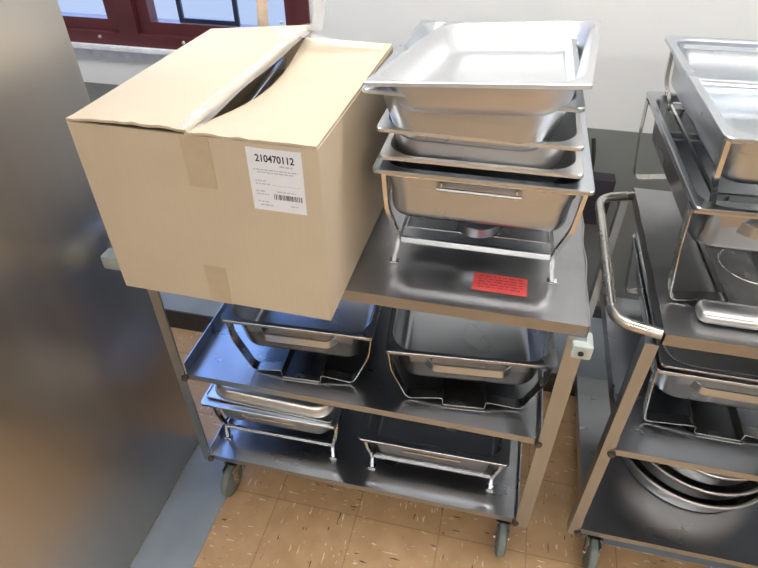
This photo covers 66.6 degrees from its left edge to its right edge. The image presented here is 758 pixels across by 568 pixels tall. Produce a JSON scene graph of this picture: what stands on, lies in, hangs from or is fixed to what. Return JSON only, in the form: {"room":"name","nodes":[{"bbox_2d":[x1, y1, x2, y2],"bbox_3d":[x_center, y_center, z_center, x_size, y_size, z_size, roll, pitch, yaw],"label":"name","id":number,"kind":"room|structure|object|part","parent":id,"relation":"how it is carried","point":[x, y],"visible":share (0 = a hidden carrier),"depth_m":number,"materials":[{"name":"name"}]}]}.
{"room":"commercial kitchen","nodes":[
{"label":"commercial kitchen","id":0,"kind":"room"},
{"bbox_2d":[75,0,757,306],"bbox_3d":[0.440,-1.021,1.746,5.300,2.900,0.122,8,40,10],"label":"wall","id":1,"kind":"structure","parent":0,"point":[633,52],"depth_m":1.89,"materials":[{"name":"white paint"}]},
{"bbox_2d":[73,48,167,61],"bbox_3d":[-1.034,-0.886,2.218,1.660,0.034,0.010,8,40,10],"label":"trim","id":2,"kind":"structure","parent":1,"relation":"attached to","point":[80,52],"depth_m":2.21,"materials":[{"name":"white paint"}]},
{"bbox_2d":[71,42,175,54],"bbox_3d":[-1.036,-0.900,2.194,1.700,0.018,0.030,8,40,10],"label":"trim","id":3,"kind":"structure","parent":1,"relation":"attached to","point":[157,51],"depth_m":2.17,"materials":[{"name":"white paint"}]},
{"bbox_2d":[61,0,310,49],"bbox_3d":[-1.016,-1.390,1.858,1.620,1.165,0.119,8,40,10],"label":"window","id":4,"kind":"structure","parent":1,"relation":"in","point":[135,23],"depth_m":2.12,"materials":[{"name":"paint"}]},
{"bbox_3d":[-1.360,-1.437,1.917,0.823,1.073,0.048,8,40,10],"label":"sash","id":5,"kind":"part","parent":4,"relation":"part of","materials":[{"name":"paint"}]},
{"bbox_3d":[-0.611,-1.220,1.856,0.233,0.727,0.011,8,40,10],"label":"screen frame","id":6,"kind":"part","parent":4,"relation":"part of","materials":[{"name":"black metal"}]},
{"bbox_3d":[-0.576,-1.322,1.774,0.623,1.073,0.048,8,40,10],"label":"sash","id":7,"kind":"part","parent":4,"relation":"part of","materials":[{"name":"paint"}]},
{"bbox_2d":[256,0,268,26],"bbox_3d":[-0.300,-0.552,1.535,0.065,0.549,0.006,8,40,10],"label":"wooden stick","id":8,"kind":"object","parent":4,"relation":"on","point":[262,7],"visible":0.2,"depth_m":1.43,"materials":[{"name":"brown wood"}]},
{"bbox_2d":[159,291,607,380],"bbox_3d":[0.385,0.221,2.441,5.300,0.100,0.359,8,40,10],"label":"trim","id":9,"kind":"structure","parent":1,"relation":"attached to","point":[595,368],"depth_m":2.38,"materials":[{"name":"grey paint"}]},
{"bbox_2d":[592,306,601,318],"bbox_3d":[0.428,0.084,2.567,5.300,0.150,0.018,8,40,10],"label":"baseboard","id":10,"kind":"structure","parent":1,"relation":"attached to","point":[597,312],"depth_m":2.44,"materials":[{"name":"black"}]},
{"bbox_2d":[581,138,615,224],"bbox_3d":[0.764,-0.365,2.067,0.145,0.318,0.060,8,40,10],"label":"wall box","id":11,"kind":"object","parent":1,"relation":"attached to","point":[604,183],"visible":0.48,"depth_m":2.05,"materials":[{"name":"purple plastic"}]},
{"bbox_2d":[129,327,713,567],"bbox_3d":[-0.053,1.471,1.043,5.300,0.050,4.250,8,40,10],"label":"floor","id":12,"kind":"structure","parent":0,"point":[272,519],"depth_m":1.84,"materials":[{"name":"beige tile"}]},
{"bbox_2d":[0,0,198,567],"bbox_3d":[-1.193,0.049,1.080,0.850,2.096,1.150,8,40,10],"label":"refrigerator","id":13,"kind":"object","parent":12,"relation":"on","point":[97,432],"visible":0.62,"depth_m":1.32,"materials":[{"name":"metal"}]},
{"bbox_2d":[130,439,225,567],"bbox_3d":[-0.709,0.995,1.581,0.185,0.003,1.350,8,40,10],"label":"trim","id":14,"kind":"structure","parent":12,"relation":"on","point":[176,539],"depth_m":1.86,"materials":[{"name":"grey paint"}]},
{"bbox_2d":[101,186,593,557],"bbox_3d":[-0.045,0.206,1.788,1.146,0.955,0.669,8,40,10],"label":"utility cart","id":15,"kind":"object","parent":12,"relation":"on","point":[510,290],"visible":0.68,"depth_m":1.54,"materials":[{"name":"metal"}]},
{"bbox_3d":[-0.553,0.260,1.644,0.028,0.781,0.034,8,40,10],"label":"post","id":16,"kind":"part","parent":15,"relation":"part of","materials":[{"name":"metal"}]},
{"bbox_2d":[65,25,392,320],"bbox_3d":[-0.262,-0.348,1.282,0.477,0.544,0.581,9,40,11],"label":"cardboard box","id":17,"kind":"object","parent":15,"relation":"on","point":[273,201],"visible":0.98,"depth_m":1.12,"materials":[{"name":"cardboard"}]},
{"bbox_2d":[241,56,286,105],"bbox_3d":[-0.271,-0.327,1.360,0.050,0.300,0.360,5,40,6],"label":"lid","id":18,"kind":"object","parent":17,"relation":"in","point":[279,69],"visible":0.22,"depth_m":1.30,"materials":[{"name":"metal"}]},
{"bbox_2d":[257,171,292,176],"bbox_3d":[-0.179,-0.190,0.999,0.068,0.002,0.001,9,40,11],"label":"print","id":19,"kind":"object","parent":17,"relation":"on","point":[257,171],"depth_m":1.00},
{"bbox_2d":[253,168,297,174],"bbox_3d":[-0.179,-0.194,0.996,0.082,0.002,0.001,9,40,11],"label":"print","id":20,"kind":"object","parent":17,"relation":"on","point":[253,168],"depth_m":0.99},
{"bbox_2d":[213,408,344,459],"bbox_3d":[-0.274,0.318,1.993,0.411,0.192,0.481,8,40,9],"label":"stand","id":21,"kind":"object","parent":15,"relation":"on","point":[227,425],"visible":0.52,"depth_m":1.85,"materials":[{"name":"silver metal"}]},
{"bbox_3d":[-0.507,0.432,1.853,0.031,0.187,0.020,8,40,9],"label":"leg","id":22,"kind":"part","parent":21,"relation":"part of","materials":[{"name":"silver metal"}]},
{"bbox_2d":[200,383,341,433],"bbox_3d":[-0.286,0.276,1.961,0.432,0.105,0.515,8,40,9],"label":"pan","id":23,"kind":"object","parent":21,"relation":"on","point":[231,410],"visible":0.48,"depth_m":1.76,"materials":[{"name":"metal"}]},
{"bbox_3d":[-0.337,0.410,1.767,0.170,0.024,0.018,8,40,9],"label":"handle","id":24,"kind":"part","parent":23,"relation":"part of","materials":[{"name":"silver metal"}]},
{"bbox_2d":[206,384,337,422],"bbox_3d":[-0.277,0.215,1.921,0.408,0.034,0.500,9,40,11],"label":"pan","id":25,"kind":"object","parent":23,"relation":"on","point":[289,406],"visible":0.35,"depth_m":1.74,"materials":[{"name":"metal"}]},
{"bbox_3d":[-0.135,0.482,1.791,0.031,0.187,0.020,8,40,9],"label":"leg","id":26,"kind":"part","parent":21,"relation":"part of","materials":[{"name":"silver metal"}]},
{"bbox_2d":[225,323,371,384],"bbox_3d":[-0.164,0.014,1.750,0.392,0.189,0.594,6,40,8],"label":"stand","id":27,"kind":"object","parent":15,"relation":"on","point":[298,366],"visible":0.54,"depth_m":1.61,"materials":[{"name":"metal"}]},
{"bbox_3d":[-0.334,0.162,1.572,0.139,0.182,0.030,6,40,8],"label":"leg","id":28,"kind":"part","parent":27,"relation":"part of","materials":[{"name":"metal"}]},
{"bbox_2d":[220,300,381,356],"bbox_3d":[-0.163,-0.022,1.729,0.405,0.125,0.590,6,40,8],"label":"pan","id":29,"kind":"object","parent":27,"relation":"on","point":[351,321],"visible":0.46,"depth_m":1.54,"materials":[{"name":"metal"}]},
{"bbox_3d":[-0.213,0.141,1.505,0.216,0.024,0.026,6,40,8],"label":"handle","id":30,"kind":"part","parent":29,"relation":"part of","materials":[{"name":"metal"}]},
{"bbox_2d":[281,350,329,384],"bbox_3d":[-0.165,0.078,1.802,0.144,0.024,0.599,8,40,10],"label":"tray","id":31,"kind":"object","parent":27,"relation":"on","point":[298,366],"depth_m":1.62,"materials":[{"name":"metal"}]},
{"bbox_3d":[-0.085,0.190,1.537,0.139,0.182,0.030,6,40,8],"label":"leg","id":32,"kind":"part","parent":27,"relation":"part of","materials":[{"name":"metal"}]},
{"bbox_2d":[184,303,543,443],"bbox_3d":[-0.001,0.127,1.749,0.967,0.062,0.600,8,40,10],"label":"shelf","id":33,"kind":"object","parent":15,"relation":"attached to","point":[214,359],"depth_m":1.58,"materials":[{"name":"metal"}]},
{"bbox_2d":[210,408,521,521],"bbox_3d":[0.000,0.427,1.996,0.967,0.062,0.600,8,40,10],"label":"shelf","id":34,"kind":"object","parent":15,"relation":"attached to","point":[466,493],"depth_m":1.82,"materials":[{"name":"metal"}]},
{"bbox_2d":[364,442,501,491],"bbox_3d":[0.215,0.370,1.944,0.418,0.172,0.566,8,40,9],"label":"stand","id":35,"kind":"object","parent":15,"relation":"on","point":[373,454],"visible":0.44,"depth_m":1.76,"materials":[{"name":"silver metal"}]},
{"bbox_3d":[-0.031,0.509,1.773,0.030,0.167,0.020,8,40,9],"label":"leg","id":36,"kind":"part","parent":35,"relation":"part of","materials":[{"name":"silver metal"}]},
{"bbox_2d":[358,412,510,471],"bbox_3d":[0.215,0.339,1.919,0.440,0.112,0.600,8,40,9],"label":"pan","id":37,"kind":"object","parent":35,"relation":"on","point":[389,435],"visible":0.4,"depth_m":1.77,"materials":[{"name":"metal"}]},
{"bbox_3d":[0.155,0.498,1.690,0.170,0.024,0.018,8,40,9],"label":"handle","id":38,"kind":"part","parent":37,"relation":"part of","materials":[{"name":"silver metal"}]},
{"bbox_3d":[0.348,0.560,1.709,0.030,0.167,0.020,8,40,9],"label":"leg","id":39,"kind":"part","parent":35,"relation":"part of","materials":[{"name":"silver metal"}]},
{"bbox_2d":[341,186,589,336],"bbox_3d":[0.014,-0.160,1.508,1.007,0.035,0.600,8,40,10],"label":"shelf","id":40,"kind":"object","parent":15,"relation":"attached to","point":[510,290],"depth_m":1.30,"materials":[{"name":"metal"}]},
{"bbox_2d":[388,354,552,411],"bbox_3d":[0.259,0.080,1.676,0.406,0.179,0.584,5,40,6],"label":"stand","id":41,"kind":"object","parent":15,"relation":"on","point":[458,394],"visible":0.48,"depth_m":1.53,"materials":[{"name":"metal"}]},
{"bbox_3d":[0.096,0.229,1.497,0.146,0.173,0.030,5,40,6],"label":"leg","id":42,"kind":"part","parent":41,"relation":"part of","materials":[{"name":"metal"}]},
{"bbox_2d":[442,378,485,411],"bbox_3d":[0.258,0.140,1.726,0.168,0.024,0.592,8,40,10],"label":"tray","id":43,"kind":"object","parent":41,"relation":"on","point":[458,394],"depth_m":1.54,"materials":[{"name":"metal"}]},
{"bbox_2d":[385,307,557,384],"bbox_3d":[0.259,0.048,1.658,0.418,0.125,0.580,5,40,6],"label":"pan","id":44,"kind":"object","parent":41,"relation":"on","point":[426,344],"visible":0.46,"depth_m":1.57,"materials":[{"name":"metal"}]},
{"bbox_3d":[0.223,0.208,1.437,0.216,0.024,0.026,5,40,6],"label":"handle","id":45,"kind":"part","parent":44,"relation":"part of","materials":[{"name":"metal"}]},
{"bbox_3d":[0.354,0.250,1.470,0.146,0.173,0.030,5,40,6],"label":"leg","id":46,"kind":"part","parent":41,"relation":"part of","materials":[{"name":"metal"}]},
{"bbox_2d":[381,160,587,284],"bbox_3d":[0.270,-0.294,1.450,0.412,0.254,0.606,8,40,10],"label":"stand","id":47,"kind":"object","parent":15,"relation":"on","point":[473,230],"visible":0.3,"depth_m":1.30,"materials":[{"name":"silver metal"}]},
{"bbox_3d":[0.027,-0.147,1.271,0.053,0.250,0.019,-18,43,-20],"label":"leg","id":48,"kind":"part","parent":47,"relation":"part of","materials":[{"name":"silver metal"}]},
{"bbox_2d":[407,216,548,243],"bbox_3d":[0.234,-0.134,1.375,0.332,0.002,0.060,8,40,10],"label":"shelf","id":49,"kind":"object","parent":47,"relation":"attached to","point":[415,222],"depth_m":1.37,"materials":[{"name":"metal"}]},
{"bbox_2d":[372,112,594,231],"bbox_3d":[0.266,-0.350,1.405,0.434,0.130,0.640,8,40,10],"label":"pan","id":50,"kind":"object","parent":47,"relation":"in","point":[451,201],"visible":0.39,"depth_m":1.18,"materials":[{"name":"metal"}]},
{"bbox_3d":[0.200,-0.186,1.157,0.170,0.024,0.018,8,40,10],"label":"handle","id":51,"kind":"part","parent":50,"relation":"part of","materials":[{"name":"silver metal"}]},
{"bbox_2d":[379,133,583,182],"bbox_3d":[0.259,-0.401,1.374,0.400,0.053,0.612,8,40,10],"label":"pan","id":52,"kind":"object","parent":50,"relation":"in","point":[570,165],"visible":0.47,"depth_m":1.15,"materials":[{"name":"metal"}]},
{"bbox_2d":[376,108,584,168],"bbox_3d":[0.253,-0.427,1.343,0.392,0.084,0.612,8,39,10],"label":"pan","id":53,"kind":"object","parent":52,"relation":"on","point":[568,135],"visible":0.36,"depth_m":1.13,"materials":[{"name":"metal"}]},
{"bbox_2d":[362,20,585,151],"bbox_3d":[0.231,-0.455,1.282,0.392,0.149,0.611,9,40,11],"label":"pan","id":54,"kind":"object","parent":53,"relation":"on","point":[505,128],"visible":0.44,"depth_m":1.07,"materials":[{"name":"metal"}]},
{"bbox_2d":[363,20,601,115],"bbox_3d":[0.249,-0.469,1.206,0.381,0.147,0.602,12,41,15],"label":"pan","id":55,"kind":"object","parent":54,"relation":"on","point":[517,68],"visible":0.93,"depth_m":1.25,"materials":[{"name":"metal"}]},
{"bbox_3d":[0.269,-0.388,1.373,0.397,0.010,0.606,8,40,10],"label":"rail","id":56,"kind":"part","parent":47,"relation":"part of","materials":[{"name":"silver metal"}]},
{"bbox_3d":[0.392,-0.096,1.208,0.019,0.250,0.053,-27,47,-29],"label":"leg","id":57,"kind":"part","parent":47,"relation":"part of","materials":[{"name":"silver metal"}]},
{"bbox_3d":[0.420,0.403,1.467,0.038,0.781,0.034,8,40,10],"label":"post","id":58,"kind":"part","parent":15,"relation":"part of","materials":[{"name":"metal"}]},
{"bbox_2d":[165,309,574,395],"bbox_3d":[0.343,0.335,2.302,5.300,0.100,0.008,8,40,10],"label":"trim","id":59,"kind":"structure","parent":12,"relation":"on","point":[177,319],"depth_m":2.50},
{"bbox_2d":[567,187,757,567],"bbox_3d":[1.077,0.363,1.593,1.110,0.955,0.669,8,40,10],"label":"utility cart","id":60,"kind":"object","parent":12,"relation":"on","point":[611,503],"visible":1,"depth_m":1.53,"materials":[{"name":"metal"}]},
{"bbox_3d":[0.698,0.061,1.881,0.028,0.781,0.034,8,40,10],"label":"post","id":61,"kind":"part","parent":60,"relation":"part of","materials":[{"name":"metal"}]},
{"bbox_3d":[0.567,0.416,1.450,0.028,0.781,0.034,8,40,10],"label":"post","id":62,"kind":"part","parent":60,"relation":"part of","materials":[{"name":"metal"}]},
{"bbox_3d":[0.595,-0.079,1.407,0.111,0.025,0.587,8,40,10],"label":"handle","id":63,"kind":"part","parent":60,"relation":"part of","materials":[{"name":"metal"}]},
{"bbox_2d":[582,534,742,567],"bbox_3d":[1.780,0.777,1.835,2.210,0.003,0.584,8,40,10],"label":"trim","id":64,"kind":"structure","parent":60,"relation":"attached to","point":[643,549],"depth_m":1.77,"materials":[{"name":"grey paint"}]},
{"bbox_2d":[574,370,757,567],"bbox_3d":[1.119,0.584,1.802,0.967,0.062,0.600,8,40,10],"label":"shelf","id":65,"kind":"object","parent":60,"relation":"attached to","point":[621,509],"depth_m":1.69,"materials":[{"name":"metal"}]},
{"bbox_2d":[598,288,757,481],"bbox_3d":[1.119,0.283,1.555,0.967,0.062,0.600,8,40,10],"label":"shelf","id":66,"kind":"object","parent":60,"relation":"attached to","point":[640,439],"depth_m":1.46,"materials":[{"name":"metal"}]},
{"bbox_2d":[622,457,757,512],"bbox_3d":[0.974,0.517,1.826,0.464,0.090,0.464,8,40,10],"label":"round bowl","id":67,"kind":"object","parent":60,"relation":"on","point":[639,471],"visible":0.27,"depth_m":1.72,"materials":[{"name":"metal"}]},
{"bbox_2d":[640,460,757,499],"bbox_3d":[0.992,0.487,1.814,0.438,0.087,0.438,8,40,10],"label":"round bowl","id":68,"kind":"object","parent":67,"relation":"in","point":[664,473],"visible":0.22,"depth_m":1.71,"materials":[{"name":"metal"}]},
{"bbox_2d":[669,465,748,485],"bbox_3d":[1.015,0.458,1.805,0.396,0.084,0.396,8,40,10],"label":"round bowl","id":69,"kind":"object","parent":68,"relation":"in","point":[703,477],"visible":0.16,"depth_m":1.68,"materials":[{"name":"metal"}]},
{"bbox_2d":[624,243,757,443],"bbox_3d":[0.908,0.137,1.593,0.388,0.194,0.584,8,40,10],"label":"stand","id":70,"kind":"object","parent":60,"relation":"on","point":[712,421],"visible":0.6,"depth_m":1.47,"materials":[{"name":"metal"}]},
{"bbox_3d":[0.846,-0.045,1.815,0.137,0.188,0.030,8,40,10],"label":"leg","id":71,"kind":"part","parent":70,"relation":"part of","materials":[{"name":"metal"}]},
{"bbox_3d":[0.729,0.276,1.426,0.137,0.188,0.030,8,40,10],"label":"leg","id":72,"kind":"part","parent":70,"relation":"part of","materials":[{"name":"metal"}]},
{"bbox_2d":[631,234,757,410],"bbox_3d":[0.909,0.099,1.570,0.400,0.125,0.580,8,40,10],"label":"pan","id":73,"kind":"object","parent":70,"relation":"on","point":[696,388],"visible":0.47,"depth_m":1.39,"materials":[{"name":"metal"}]},
{"bbox_2d":[635,231,757,381],"bbox_3d":[0.909,0.045,1.525,0.388,0.012,0.570,8,40,10],"label":"pan","id":74,"kind":"object","parent":73,"relation":"on","point":[736,367],"visible":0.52,"depth_m":1.36,"materials":[{"name":"metal"}]},
{"bbox_3d":[0.847,0.257,1.353,0.216,0.024,0.026,8,40,10],"label":"handle","id":75,"kind":"part","parent":73,"relation":"part of","materials":[{"name":"metal"}]},
{"bbox_2d":[686,399,744,443],"bbox_3d":[0.908,0.203,1.647,0.114,0.024,0.584,8,40,10],"label":"tray","id":76,"kind":"object","parent":70,"relation":"on","point":[712,421],"depth_m":1.47,"materials":[{"name":"metal"}]},
{"bbox_3d":[0.973,0.311,1.381,0.137,0.188,0.030,8,40,10],"label":"leg","id":77,"kind":"part","parent":70,"relation":"part of","materials":[{"name":"metal"}]},
{"bbox_2d":[632,187,757,358],"bbox_3d":[1.134,-0.004,1.314,1.000,0.035,0.600,8,40,10],"label":"shelf","id":78,"kind":"object","parent":60,"relation":"attached to","point":[658,219],"depth_m":1.30,"materials":[{"name":"metal"}]},
{"bbox_2d":[633,98,757,306],"bbox_3d":[0.845,-0.204,1.354,0.392,0.232,0.596,7,40,9],"label":"stand","id":79,"kind":"object","parent":60,"relation":"on","point":[734,274],"visible":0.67,"depth_m":1.28,"materials":[{"name":"metal"}]},
{"bbox_3d":[0.771,-0.389,1.580,0.134,0.225,0.030,7,40,9],"label":"leg","id":80,"kind":"part","parent":79,"relation":"part of","materials":[{"name":"metal"}]},
{"bbox_3d":[0.668,-0.058,1.179,0.134,0.225,0.030,7,40,9],"label":"leg","id":81,"kind":"part","parent":79,"relation":"part of","materials":[{"name":"metal"}]},
{"bbox_2d":[646,91,757,252],"bbox_3d":[0.852,-0.260,1.316,0.405,0.115,0.595,7,40,9],"label":"pan","id":82,"kind":"object","parent":79,"relation":"on","point":[713,231],"visible":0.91,"depth_m":1.30,"materials":[{"name":"metal"}]},
{"bbox_2d":[664,44,757,203],"bbox_3d":[0.854,-0.315,1.279,0.367,0.239,0.545,7,40,9],"label":"stand","id":83,"kind":"object","parent":82,"relation":"in","point":[712,186],"visible":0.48,"depth_m":1.25,"materials":[{"name":"silver metal"}]},
{"bbox_3d":[0.741,-0.489,1.489,0.021,0.235,0.058,-27,46,-29],"label":"leg","id":84,"kind":"part","parent":83,"relation":"part of","materials":[{"name":"silver metal"}]},
{"bbox_2d":[664,36,757,184],"bbox_3d":[0.851,-0.374,1.230,0.392,0.108,0.595,7,40,9],"label":"pan","id":85,"kind":"object","parent":83,"relation":"on","point":[717,90],"visible":0.97,"depth_m":1.34,"materials":[{"name":"metal"}]},
{"bbox_3d":[0.646,-0.183,1.116,0.058,0.235,0.021,-20,43,-22],"label":"leg","id":86,"kind":"part","parent":83,"relation":"part of","materials":[{"name":"silver metal"}]},
{"bbox_3d":[0.853,-0.404,1.206,0.352,0.010,0.545,7,40,9],"label":"rail","id":87,"kind":"part","parent":83,"relation":"part of","materials":[{"name":"silver metal"}]},
{"bbox_3d":[0.797,-0.092,1.094,0.216,0.024,0.026,7,40,9],"label":"handle","id":88,"kind":"part","parent":82,"relation":"part of","materials":[{"name":"metal"}]},
{"bbox_3d":[0.846,-0.294,1.289,0.385,0.010,0.570,7,40,9],"label":"rail","id":89,"kind":"part","parent":79,"relation":"part of","materials":[{"name":"metal"}]},
{"bbox_2d":[699,243,757,306],"bbox_3d":[0.847,-0.129,1.425,0.124,0.021,0.582,7,40,9],"label":"tray","id":90,"kind":"object","parent":79,"relation":"on","point":[731,289],"depth_m":1.30,"materials":[{"name":"metal"}]},
{"bbox_2d":[695,299,757,330],"bbox_3d":[0.866,0.084,1.164,0.420,0.030,0.060,8,40,10],"label":"bar","id":91,"kind":"object","parent":60,"relation":"on","point":[707,311],"visible":1,"depth_m":1.18,"materials":[{"name":"silver metal"}]}
]}

